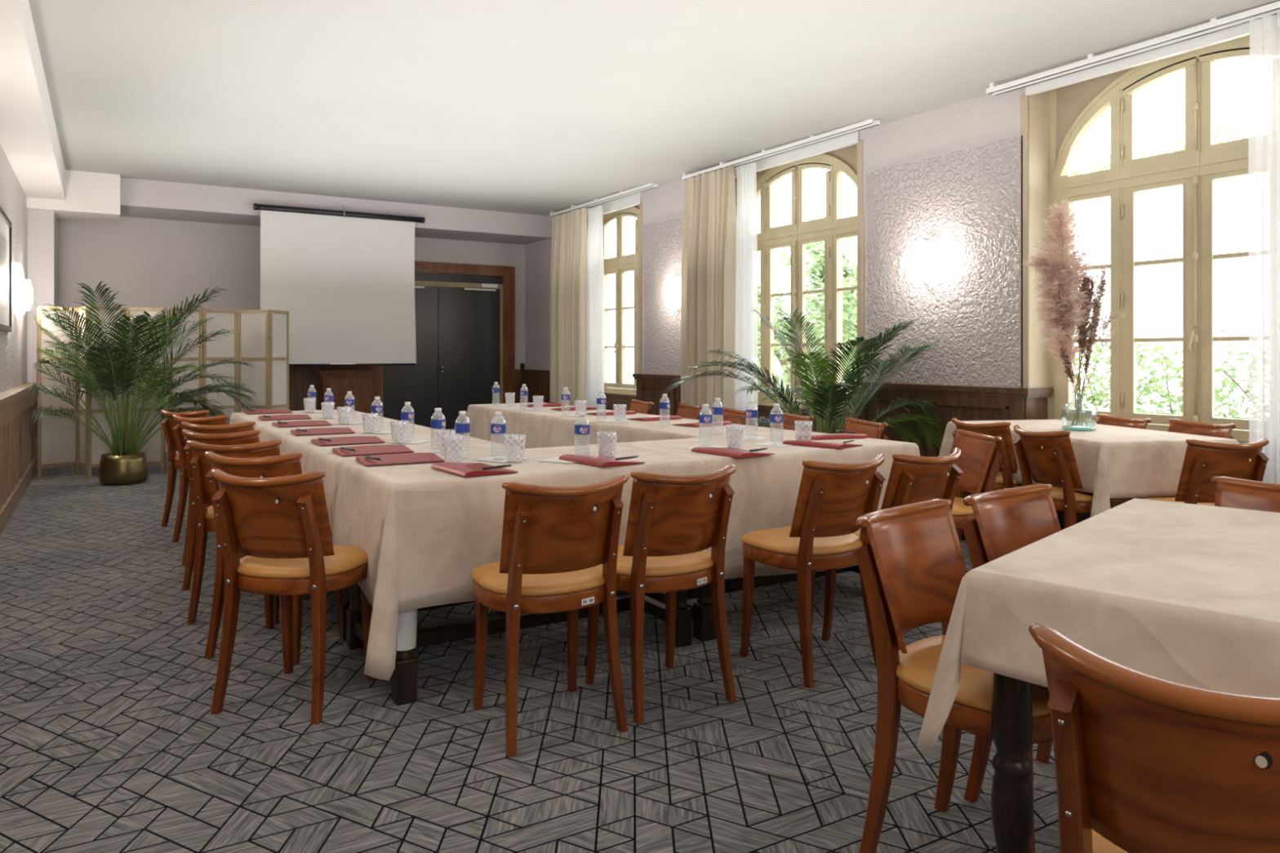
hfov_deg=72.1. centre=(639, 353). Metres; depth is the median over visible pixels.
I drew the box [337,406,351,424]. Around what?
glass tumbler
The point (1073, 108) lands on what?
window
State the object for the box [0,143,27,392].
wall
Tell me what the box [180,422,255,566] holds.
dining chair
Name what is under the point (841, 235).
window pane
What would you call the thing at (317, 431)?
document folder
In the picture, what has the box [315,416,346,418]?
paper napkin
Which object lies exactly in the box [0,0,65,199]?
ceiling beam
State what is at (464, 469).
document folder
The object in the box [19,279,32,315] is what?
wall light
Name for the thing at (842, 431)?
pen
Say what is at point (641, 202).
trim
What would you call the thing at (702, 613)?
dining table
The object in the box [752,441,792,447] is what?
paper napkin
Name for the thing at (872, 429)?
dining chair
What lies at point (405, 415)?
water bottle
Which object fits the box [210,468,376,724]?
dining chair
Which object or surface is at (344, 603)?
dining table
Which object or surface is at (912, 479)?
dining chair
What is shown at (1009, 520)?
dining chair
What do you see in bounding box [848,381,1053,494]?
trim
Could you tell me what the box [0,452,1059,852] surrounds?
floor
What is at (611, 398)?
trim
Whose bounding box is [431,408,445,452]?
water bottle
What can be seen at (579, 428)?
water bottle
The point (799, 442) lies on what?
document folder
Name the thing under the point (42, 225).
trim
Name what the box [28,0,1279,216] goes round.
ceiling
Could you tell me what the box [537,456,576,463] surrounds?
paper napkin
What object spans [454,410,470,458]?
water bottle
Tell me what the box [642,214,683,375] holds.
wall panel
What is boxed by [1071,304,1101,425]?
stem
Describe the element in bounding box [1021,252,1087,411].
stem
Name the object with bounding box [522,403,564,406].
document folder
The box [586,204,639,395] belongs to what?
window
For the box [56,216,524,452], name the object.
wall
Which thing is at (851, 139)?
trim
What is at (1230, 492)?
dining chair
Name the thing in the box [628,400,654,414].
dining chair
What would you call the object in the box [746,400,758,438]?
water bottle
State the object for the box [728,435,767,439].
paper napkin
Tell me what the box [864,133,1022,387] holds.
wall panel
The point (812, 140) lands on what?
track
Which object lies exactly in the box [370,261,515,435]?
door
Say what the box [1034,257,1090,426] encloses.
stem
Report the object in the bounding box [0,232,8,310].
print
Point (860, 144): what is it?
trim
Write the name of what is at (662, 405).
water bottle
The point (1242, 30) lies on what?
trim
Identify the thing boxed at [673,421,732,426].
document folder
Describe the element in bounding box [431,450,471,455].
paper napkin
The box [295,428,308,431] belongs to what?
pen
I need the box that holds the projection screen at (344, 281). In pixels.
[253,203,425,365]
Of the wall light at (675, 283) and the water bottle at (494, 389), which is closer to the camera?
the water bottle at (494, 389)
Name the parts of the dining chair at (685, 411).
rail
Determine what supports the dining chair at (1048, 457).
on the floor
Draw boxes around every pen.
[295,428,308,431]
[318,437,332,441]
[340,446,356,451]
[364,455,383,460]
[482,464,514,470]
[614,455,639,460]
[749,447,768,452]
[835,430,855,433]
[843,440,853,443]
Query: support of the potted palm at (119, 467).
on the floor
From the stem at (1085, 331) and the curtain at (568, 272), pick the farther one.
the curtain at (568, 272)
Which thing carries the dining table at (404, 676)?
on the floor
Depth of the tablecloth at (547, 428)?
6.12 m
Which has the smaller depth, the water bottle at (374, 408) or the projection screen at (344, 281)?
the water bottle at (374, 408)
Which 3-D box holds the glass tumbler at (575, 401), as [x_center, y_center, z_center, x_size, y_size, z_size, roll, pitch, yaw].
[-0.421,0.385,6.257,0.087,0.104,0.087,0,0,-31]
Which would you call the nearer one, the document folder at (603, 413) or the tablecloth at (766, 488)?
the tablecloth at (766, 488)
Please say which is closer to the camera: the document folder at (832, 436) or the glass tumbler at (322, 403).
the document folder at (832, 436)
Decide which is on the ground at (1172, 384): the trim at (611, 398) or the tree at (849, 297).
the tree at (849, 297)
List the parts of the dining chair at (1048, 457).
leg, rail, backrest, leg, leg, seat, seat frame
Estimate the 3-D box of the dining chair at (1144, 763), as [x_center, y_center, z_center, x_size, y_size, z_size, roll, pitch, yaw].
[0.818,0.792,1.226,0.444,0.816,0.506,0,0,44]
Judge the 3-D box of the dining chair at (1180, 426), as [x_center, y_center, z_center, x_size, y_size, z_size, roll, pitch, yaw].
[3.042,0.792,4.960,0.506,0.816,0.444,0,0,-16]
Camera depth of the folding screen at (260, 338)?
9.24 m
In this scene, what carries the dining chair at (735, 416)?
on the floor
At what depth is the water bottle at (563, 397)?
6.27 m
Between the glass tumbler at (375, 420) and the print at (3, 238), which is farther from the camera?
the print at (3, 238)
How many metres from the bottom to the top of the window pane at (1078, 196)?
1.513 m
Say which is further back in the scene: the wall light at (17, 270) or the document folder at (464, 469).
the wall light at (17, 270)
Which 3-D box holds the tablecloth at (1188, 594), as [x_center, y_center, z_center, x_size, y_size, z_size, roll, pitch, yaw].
[1.373,0.624,1.972,0.962,0.367,1.402,0,0,43]
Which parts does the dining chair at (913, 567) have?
leg, rail, backrest, leg, seat, seat frame, leg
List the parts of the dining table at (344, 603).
leg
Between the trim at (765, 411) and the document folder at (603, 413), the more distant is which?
the trim at (765, 411)
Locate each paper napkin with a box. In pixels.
[298,410,321,413]
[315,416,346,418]
[334,422,369,424]
[358,430,399,433]
[387,440,431,444]
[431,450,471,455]
[475,455,529,462]
[495,404,517,406]
[519,408,546,410]
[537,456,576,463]
[560,414,589,417]
[597,419,627,422]
[685,444,727,448]
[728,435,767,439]
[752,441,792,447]
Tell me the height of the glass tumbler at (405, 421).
0.104 m
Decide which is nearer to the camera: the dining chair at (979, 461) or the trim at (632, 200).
the dining chair at (979, 461)
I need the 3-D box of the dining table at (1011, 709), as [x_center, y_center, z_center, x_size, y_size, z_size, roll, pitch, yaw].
[1.375,0.824,1.972,0.772,0.752,1.212,0,0,43]
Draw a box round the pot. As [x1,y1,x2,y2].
[97,451,148,485]
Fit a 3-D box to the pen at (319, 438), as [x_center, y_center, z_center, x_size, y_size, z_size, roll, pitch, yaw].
[-1.522,0.416,4.262,0.144,0.011,0.010,0,0,44]
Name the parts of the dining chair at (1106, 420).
backrest, rail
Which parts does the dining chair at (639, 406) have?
rail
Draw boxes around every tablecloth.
[229,408,521,528]
[331,444,711,680]
[463,402,801,448]
[610,431,919,578]
[917,497,1279,750]
[938,419,1239,517]
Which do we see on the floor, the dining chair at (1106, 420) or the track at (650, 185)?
the dining chair at (1106, 420)
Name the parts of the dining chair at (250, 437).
leg, rail, backrest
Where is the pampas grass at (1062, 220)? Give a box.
[1031,196,1097,426]
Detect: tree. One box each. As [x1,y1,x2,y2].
[757,209,857,389]
[757,282,856,392]
[1068,113,1248,200]
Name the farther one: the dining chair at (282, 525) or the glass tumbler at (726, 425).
the glass tumbler at (726, 425)
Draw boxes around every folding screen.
[36,306,165,477]
[168,307,288,473]
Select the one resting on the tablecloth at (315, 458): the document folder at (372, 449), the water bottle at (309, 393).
the document folder at (372, 449)
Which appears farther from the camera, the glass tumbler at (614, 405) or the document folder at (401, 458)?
the glass tumbler at (614, 405)
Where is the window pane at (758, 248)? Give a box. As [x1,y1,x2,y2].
[757,247,760,398]
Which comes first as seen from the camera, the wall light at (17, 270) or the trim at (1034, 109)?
the trim at (1034, 109)
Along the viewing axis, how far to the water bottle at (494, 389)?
7.46 m
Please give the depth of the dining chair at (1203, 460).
3.96 m
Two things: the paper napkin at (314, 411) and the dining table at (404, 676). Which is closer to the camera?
the dining table at (404, 676)
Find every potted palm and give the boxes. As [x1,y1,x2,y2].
[26,280,260,485]
[660,307,945,452]
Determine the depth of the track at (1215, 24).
5.18 m
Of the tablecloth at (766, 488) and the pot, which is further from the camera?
the pot
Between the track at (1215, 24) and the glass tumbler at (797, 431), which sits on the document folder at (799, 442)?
the glass tumbler at (797, 431)
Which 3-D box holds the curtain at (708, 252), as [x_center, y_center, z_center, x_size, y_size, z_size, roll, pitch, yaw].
[0.695,-0.326,8.836,0.244,2.972,0.810,0,0,-31]
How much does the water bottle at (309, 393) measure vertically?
0.195 m
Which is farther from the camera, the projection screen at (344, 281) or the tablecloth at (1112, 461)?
the projection screen at (344, 281)
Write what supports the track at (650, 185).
attached to the ceiling
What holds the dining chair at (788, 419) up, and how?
on the floor
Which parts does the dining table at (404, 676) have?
leg, leg, leg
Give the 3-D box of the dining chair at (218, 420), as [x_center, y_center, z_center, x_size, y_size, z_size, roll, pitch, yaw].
[-2.738,0.792,5.716,0.444,0.816,0.506,0,0,17]
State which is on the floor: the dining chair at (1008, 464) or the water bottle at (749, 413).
the dining chair at (1008, 464)
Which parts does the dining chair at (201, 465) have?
leg, seat, seat frame, rail, backrest, leg, leg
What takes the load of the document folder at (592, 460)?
on the tablecloth at (423, 531)
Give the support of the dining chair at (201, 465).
on the floor
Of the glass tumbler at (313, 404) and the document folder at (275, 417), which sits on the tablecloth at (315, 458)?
the document folder at (275, 417)
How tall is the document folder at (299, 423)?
0.024 m
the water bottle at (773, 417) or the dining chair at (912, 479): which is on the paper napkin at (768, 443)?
the water bottle at (773, 417)
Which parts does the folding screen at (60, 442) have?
screen panel, screen panel, screen panel, screen panel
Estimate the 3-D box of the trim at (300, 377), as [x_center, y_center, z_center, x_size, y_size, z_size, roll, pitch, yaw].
[-4.136,0.670,11.681,1.150,1.060,0.050,0,0,-31]
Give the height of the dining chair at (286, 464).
0.816 m
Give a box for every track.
[549,182,658,217]
[681,118,879,180]
[986,0,1279,95]
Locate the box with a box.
[520,363,524,369]
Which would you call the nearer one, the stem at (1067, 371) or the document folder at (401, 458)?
the document folder at (401, 458)
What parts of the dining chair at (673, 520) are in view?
leg, leg, seat, seat frame, leg, backrest, rail, leg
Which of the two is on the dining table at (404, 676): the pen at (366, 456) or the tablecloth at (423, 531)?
the tablecloth at (423, 531)
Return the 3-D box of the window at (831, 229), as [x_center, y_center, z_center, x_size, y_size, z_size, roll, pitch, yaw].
[1.486,-0.681,8.353,0.139,2.402,2.050,0,0,-31]
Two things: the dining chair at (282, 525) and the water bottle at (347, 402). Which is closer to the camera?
the dining chair at (282, 525)
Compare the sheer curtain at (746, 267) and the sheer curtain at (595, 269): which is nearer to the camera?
the sheer curtain at (746, 267)
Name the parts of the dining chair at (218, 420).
leg, rail, backrest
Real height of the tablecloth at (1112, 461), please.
0.385 m
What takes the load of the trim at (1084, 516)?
attached to the wall at (988, 117)
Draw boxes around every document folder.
[244,408,292,414]
[257,414,311,420]
[271,420,332,427]
[290,427,355,435]
[311,435,385,445]
[332,444,413,456]
[355,453,444,466]
[431,462,518,476]
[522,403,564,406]
[551,406,596,410]
[559,453,645,466]
[585,410,636,415]
[627,415,682,421]
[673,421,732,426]
[691,446,775,457]
[782,440,862,448]
[794,433,867,439]
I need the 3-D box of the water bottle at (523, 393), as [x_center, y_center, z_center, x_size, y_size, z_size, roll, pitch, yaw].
[-0.914,0.339,6.934,0.063,0.195,0.065,0,0,24]
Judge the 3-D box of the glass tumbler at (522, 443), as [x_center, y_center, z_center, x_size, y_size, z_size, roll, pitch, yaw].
[-0.504,0.381,3.541,0.087,0.104,0.087,0,0,-31]
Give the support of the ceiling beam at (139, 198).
attached to the wall at (151, 263)
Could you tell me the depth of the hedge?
8.43 m
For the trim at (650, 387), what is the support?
attached to the wall at (988, 117)
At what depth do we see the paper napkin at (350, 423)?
5.54 m
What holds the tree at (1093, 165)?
on the ground at (1172, 384)
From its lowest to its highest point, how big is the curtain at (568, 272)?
2.997 m
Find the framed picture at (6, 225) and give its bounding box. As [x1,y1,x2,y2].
[0,206,12,332]
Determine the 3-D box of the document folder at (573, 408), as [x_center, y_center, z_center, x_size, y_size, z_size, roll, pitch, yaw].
[-0.526,0.427,6.947,0.310,0.024,0.213,0,0,-27]
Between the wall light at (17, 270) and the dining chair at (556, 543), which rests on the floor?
the dining chair at (556, 543)
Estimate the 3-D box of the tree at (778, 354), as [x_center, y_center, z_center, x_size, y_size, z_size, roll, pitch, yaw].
[3.498,-0.026,18.631,2.962,3.098,3.210,0,0,-31]
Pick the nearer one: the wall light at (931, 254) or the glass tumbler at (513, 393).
the wall light at (931, 254)
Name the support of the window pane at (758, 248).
attached to the window at (831, 229)
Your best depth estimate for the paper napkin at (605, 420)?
5.74 m
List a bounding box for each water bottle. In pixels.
[307,385,316,410]
[324,388,333,416]
[344,391,355,422]
[371,396,382,431]
[400,401,413,441]
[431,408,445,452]
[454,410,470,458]
[490,411,506,460]
[492,382,499,404]
[520,384,528,408]
[560,387,569,414]
[574,412,590,455]
[596,390,606,420]
[659,394,670,426]
[698,404,712,445]
[711,397,723,434]
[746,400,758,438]
[769,403,783,444]
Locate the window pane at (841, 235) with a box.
[837,231,857,404]
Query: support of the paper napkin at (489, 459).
on the tablecloth at (423, 531)
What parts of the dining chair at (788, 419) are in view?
backrest, rail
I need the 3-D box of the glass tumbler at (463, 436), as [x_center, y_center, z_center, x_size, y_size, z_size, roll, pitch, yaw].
[-0.747,0.381,3.527,0.087,0.104,0.087,0,0,-31]
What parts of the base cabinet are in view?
cabinet door, cornice, cabinet door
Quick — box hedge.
[773,328,1248,419]
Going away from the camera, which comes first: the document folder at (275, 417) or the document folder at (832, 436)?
the document folder at (832, 436)
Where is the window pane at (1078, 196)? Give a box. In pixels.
[1068,191,1110,421]
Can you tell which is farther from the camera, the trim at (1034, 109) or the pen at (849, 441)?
the trim at (1034, 109)
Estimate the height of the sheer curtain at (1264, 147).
2.927 m
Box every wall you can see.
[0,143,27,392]
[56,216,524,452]
[524,87,1048,419]
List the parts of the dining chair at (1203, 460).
seat, leg, backrest, rail, leg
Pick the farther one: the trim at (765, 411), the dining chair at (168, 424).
the trim at (765, 411)
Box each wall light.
[12,262,23,302]
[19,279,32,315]
[669,277,680,309]
[919,241,942,286]
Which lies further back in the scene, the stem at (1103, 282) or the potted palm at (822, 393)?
the potted palm at (822, 393)
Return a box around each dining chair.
[160,408,208,526]
[172,413,227,542]
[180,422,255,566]
[182,429,260,590]
[186,440,306,624]
[204,450,342,665]
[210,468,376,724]
[471,474,629,757]
[585,464,736,724]
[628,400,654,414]
[675,403,704,419]
[719,407,755,426]
[739,453,885,688]
[773,412,815,431]
[822,447,963,650]
[843,417,888,439]
[853,498,1053,852]
[949,429,1003,538]
[951,417,1022,542]
[960,484,1061,803]
[1012,425,1129,528]
[1028,622,1279,852]
[1055,414,1151,517]
[1128,418,1235,500]
[1142,438,1269,506]
[1210,476,1279,512]
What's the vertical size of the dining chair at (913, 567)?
0.816 m
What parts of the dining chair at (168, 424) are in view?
leg, seat, seat frame, rail, backrest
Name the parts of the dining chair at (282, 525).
leg, rail, backrest, leg, seat frame, seat, leg, leg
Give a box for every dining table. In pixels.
[339,586,506,639]
[346,583,691,705]
[644,564,859,641]
[960,492,1113,540]
[991,672,1033,852]
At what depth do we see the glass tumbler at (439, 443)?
3.80 m
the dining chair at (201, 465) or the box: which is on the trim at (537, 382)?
the box
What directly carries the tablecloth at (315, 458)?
on the dining table
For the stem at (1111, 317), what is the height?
0.673 m
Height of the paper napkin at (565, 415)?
0.003 m
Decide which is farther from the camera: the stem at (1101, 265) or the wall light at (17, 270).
the wall light at (17, 270)
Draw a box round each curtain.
[549,208,587,406]
[586,205,604,408]
[680,165,736,421]
[735,162,757,424]
[1248,11,1279,484]
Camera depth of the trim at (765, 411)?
8.54 m
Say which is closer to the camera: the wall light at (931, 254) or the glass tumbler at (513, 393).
the wall light at (931, 254)
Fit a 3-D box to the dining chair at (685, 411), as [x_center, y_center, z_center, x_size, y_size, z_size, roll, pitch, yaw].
[0.230,0.792,6.574,0.506,0.816,0.444,0,0,-19]
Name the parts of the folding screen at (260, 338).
screen panel, screen panel, screen panel, screen panel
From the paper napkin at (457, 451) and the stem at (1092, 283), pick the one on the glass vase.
the stem at (1092, 283)
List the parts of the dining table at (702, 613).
leg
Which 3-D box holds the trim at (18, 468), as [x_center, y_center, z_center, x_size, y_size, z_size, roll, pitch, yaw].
[-2.749,0.750,3.319,0.105,0.900,13.730,0,0,-31]
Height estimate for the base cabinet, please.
0.985 m
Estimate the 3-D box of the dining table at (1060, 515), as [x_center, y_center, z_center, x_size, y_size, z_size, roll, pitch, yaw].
[2.543,0.824,5.135,0.772,0.752,1.392,0,0,-11]
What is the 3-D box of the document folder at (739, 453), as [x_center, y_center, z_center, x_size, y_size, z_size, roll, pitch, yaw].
[0.408,0.423,3.858,0.213,0.024,0.310,0,0,-37]
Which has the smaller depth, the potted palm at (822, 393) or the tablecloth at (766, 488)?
the tablecloth at (766, 488)
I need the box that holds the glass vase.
[1061,391,1096,431]
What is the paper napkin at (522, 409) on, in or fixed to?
on the tablecloth at (547, 428)
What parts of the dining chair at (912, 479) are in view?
leg, seat, leg, backrest, rail, leg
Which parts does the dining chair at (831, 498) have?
leg, seat frame, seat, leg, leg, backrest, rail, leg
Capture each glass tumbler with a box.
[303,398,315,412]
[320,402,334,417]
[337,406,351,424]
[361,413,377,432]
[390,420,408,443]
[436,429,456,454]
[442,435,464,462]
[503,434,525,462]
[505,392,515,405]
[532,395,543,409]
[574,400,586,415]
[596,431,617,457]
[613,404,626,421]
[724,424,744,448]
[794,420,812,440]
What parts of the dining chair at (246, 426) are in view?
leg, rail, backrest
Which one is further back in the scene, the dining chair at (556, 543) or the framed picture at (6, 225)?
the framed picture at (6, 225)
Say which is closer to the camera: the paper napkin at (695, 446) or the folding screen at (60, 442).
the paper napkin at (695, 446)
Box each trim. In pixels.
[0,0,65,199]
[0,382,36,535]
[26,169,119,222]
[27,209,57,467]
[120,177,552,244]
[288,365,371,410]
[514,369,550,403]
[586,191,640,218]
[604,392,636,410]
[632,373,680,415]
[639,201,642,373]
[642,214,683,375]
[733,130,858,177]
[757,404,852,433]
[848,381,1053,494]
[857,139,862,382]
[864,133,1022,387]
[1020,90,1048,387]
[1025,14,1276,95]
[1058,442,1243,529]
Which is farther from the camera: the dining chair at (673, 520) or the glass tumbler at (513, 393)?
the glass tumbler at (513, 393)
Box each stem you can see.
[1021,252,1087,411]
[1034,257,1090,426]
[1059,341,1076,411]
[1065,249,1097,426]
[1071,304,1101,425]
[1073,275,1093,426]
[1075,272,1089,425]
[1075,276,1097,426]
[1076,241,1097,425]
[1077,310,1125,422]
[1079,274,1109,412]
[1080,261,1111,418]
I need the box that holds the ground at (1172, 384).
[607,370,1248,419]
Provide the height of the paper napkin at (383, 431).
0.003 m
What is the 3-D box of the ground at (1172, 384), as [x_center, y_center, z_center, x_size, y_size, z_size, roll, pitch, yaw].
[20.245,1.500,29.931,54.250,0.001,90.000,0,0,-31]
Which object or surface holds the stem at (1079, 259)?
on the glass vase
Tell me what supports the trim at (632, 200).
attached to the wall at (988, 117)
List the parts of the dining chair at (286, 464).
leg, rail, backrest, leg, leg, leg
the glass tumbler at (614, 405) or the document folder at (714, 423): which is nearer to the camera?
the document folder at (714, 423)
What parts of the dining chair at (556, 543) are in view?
leg, leg, seat frame, seat, backrest, rail, leg, leg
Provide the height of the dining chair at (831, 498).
0.816 m
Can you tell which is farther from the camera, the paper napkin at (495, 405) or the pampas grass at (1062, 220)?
the paper napkin at (495, 405)
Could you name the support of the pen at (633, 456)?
on the document folder at (592, 460)
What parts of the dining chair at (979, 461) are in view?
leg, seat, seat frame, backrest, rail, leg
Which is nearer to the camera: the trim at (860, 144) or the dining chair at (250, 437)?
the dining chair at (250, 437)
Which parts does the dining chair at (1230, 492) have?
rail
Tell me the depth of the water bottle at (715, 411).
4.71 m
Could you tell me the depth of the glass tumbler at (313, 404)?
6.54 m
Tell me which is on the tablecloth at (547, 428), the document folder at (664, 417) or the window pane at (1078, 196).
the document folder at (664, 417)
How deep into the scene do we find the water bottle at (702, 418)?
4.14 m
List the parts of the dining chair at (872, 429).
rail, leg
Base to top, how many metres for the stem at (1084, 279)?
0.878 m
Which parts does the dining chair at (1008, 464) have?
leg, rail, backrest, leg, seat frame, seat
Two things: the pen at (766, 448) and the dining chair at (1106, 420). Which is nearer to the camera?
the pen at (766, 448)
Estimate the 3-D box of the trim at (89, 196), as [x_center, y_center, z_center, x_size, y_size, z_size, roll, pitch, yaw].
[-6.149,-1.800,9.585,0.830,0.600,0.730,0,0,-31]
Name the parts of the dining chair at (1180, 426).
seat frame, backrest, rail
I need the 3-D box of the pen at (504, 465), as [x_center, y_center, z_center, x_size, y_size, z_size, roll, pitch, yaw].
[-0.518,0.413,3.222,0.010,0.011,0.144,0,0,42]
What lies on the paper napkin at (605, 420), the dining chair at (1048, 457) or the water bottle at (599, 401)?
the water bottle at (599, 401)
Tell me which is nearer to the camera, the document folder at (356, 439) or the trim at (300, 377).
the document folder at (356, 439)
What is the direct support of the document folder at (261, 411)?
on the tablecloth at (315, 458)
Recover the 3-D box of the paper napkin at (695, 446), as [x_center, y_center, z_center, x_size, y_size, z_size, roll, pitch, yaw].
[0.314,0.435,4.093,0.160,0.003,0.160,0,0,24]
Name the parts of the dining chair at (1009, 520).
leg, rail, backrest, leg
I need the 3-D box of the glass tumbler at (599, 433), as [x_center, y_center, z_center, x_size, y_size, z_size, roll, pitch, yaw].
[-0.139,0.381,3.682,0.087,0.104,0.087,0,0,-31]
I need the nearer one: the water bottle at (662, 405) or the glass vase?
the glass vase
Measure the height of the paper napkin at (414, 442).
0.003 m
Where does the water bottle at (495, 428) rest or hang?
on the paper napkin at (489, 459)
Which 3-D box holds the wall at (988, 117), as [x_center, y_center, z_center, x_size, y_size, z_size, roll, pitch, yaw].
[2.271,-0.500,6.980,0.350,3.400,14.750,0,0,-31]
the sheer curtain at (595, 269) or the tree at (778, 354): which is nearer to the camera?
the sheer curtain at (595, 269)
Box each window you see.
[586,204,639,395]
[734,144,857,412]
[1048,35,1249,443]
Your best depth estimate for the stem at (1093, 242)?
5.10 m
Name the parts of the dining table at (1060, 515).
leg, leg, leg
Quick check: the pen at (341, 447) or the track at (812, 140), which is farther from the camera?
the track at (812, 140)
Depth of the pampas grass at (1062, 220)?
5.04 m
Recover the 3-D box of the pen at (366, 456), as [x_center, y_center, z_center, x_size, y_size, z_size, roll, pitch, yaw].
[-1.053,0.413,3.483,0.144,0.011,0.010,0,0,44]
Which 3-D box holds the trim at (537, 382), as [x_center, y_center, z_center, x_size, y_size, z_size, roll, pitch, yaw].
[-1.428,0.718,12.502,0.210,0.965,1.470,0,0,-31]
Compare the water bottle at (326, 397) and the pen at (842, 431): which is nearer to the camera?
the pen at (842, 431)
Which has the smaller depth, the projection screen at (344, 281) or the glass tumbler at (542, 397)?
the glass tumbler at (542, 397)
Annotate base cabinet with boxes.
[314,369,378,413]
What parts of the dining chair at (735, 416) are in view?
rail, leg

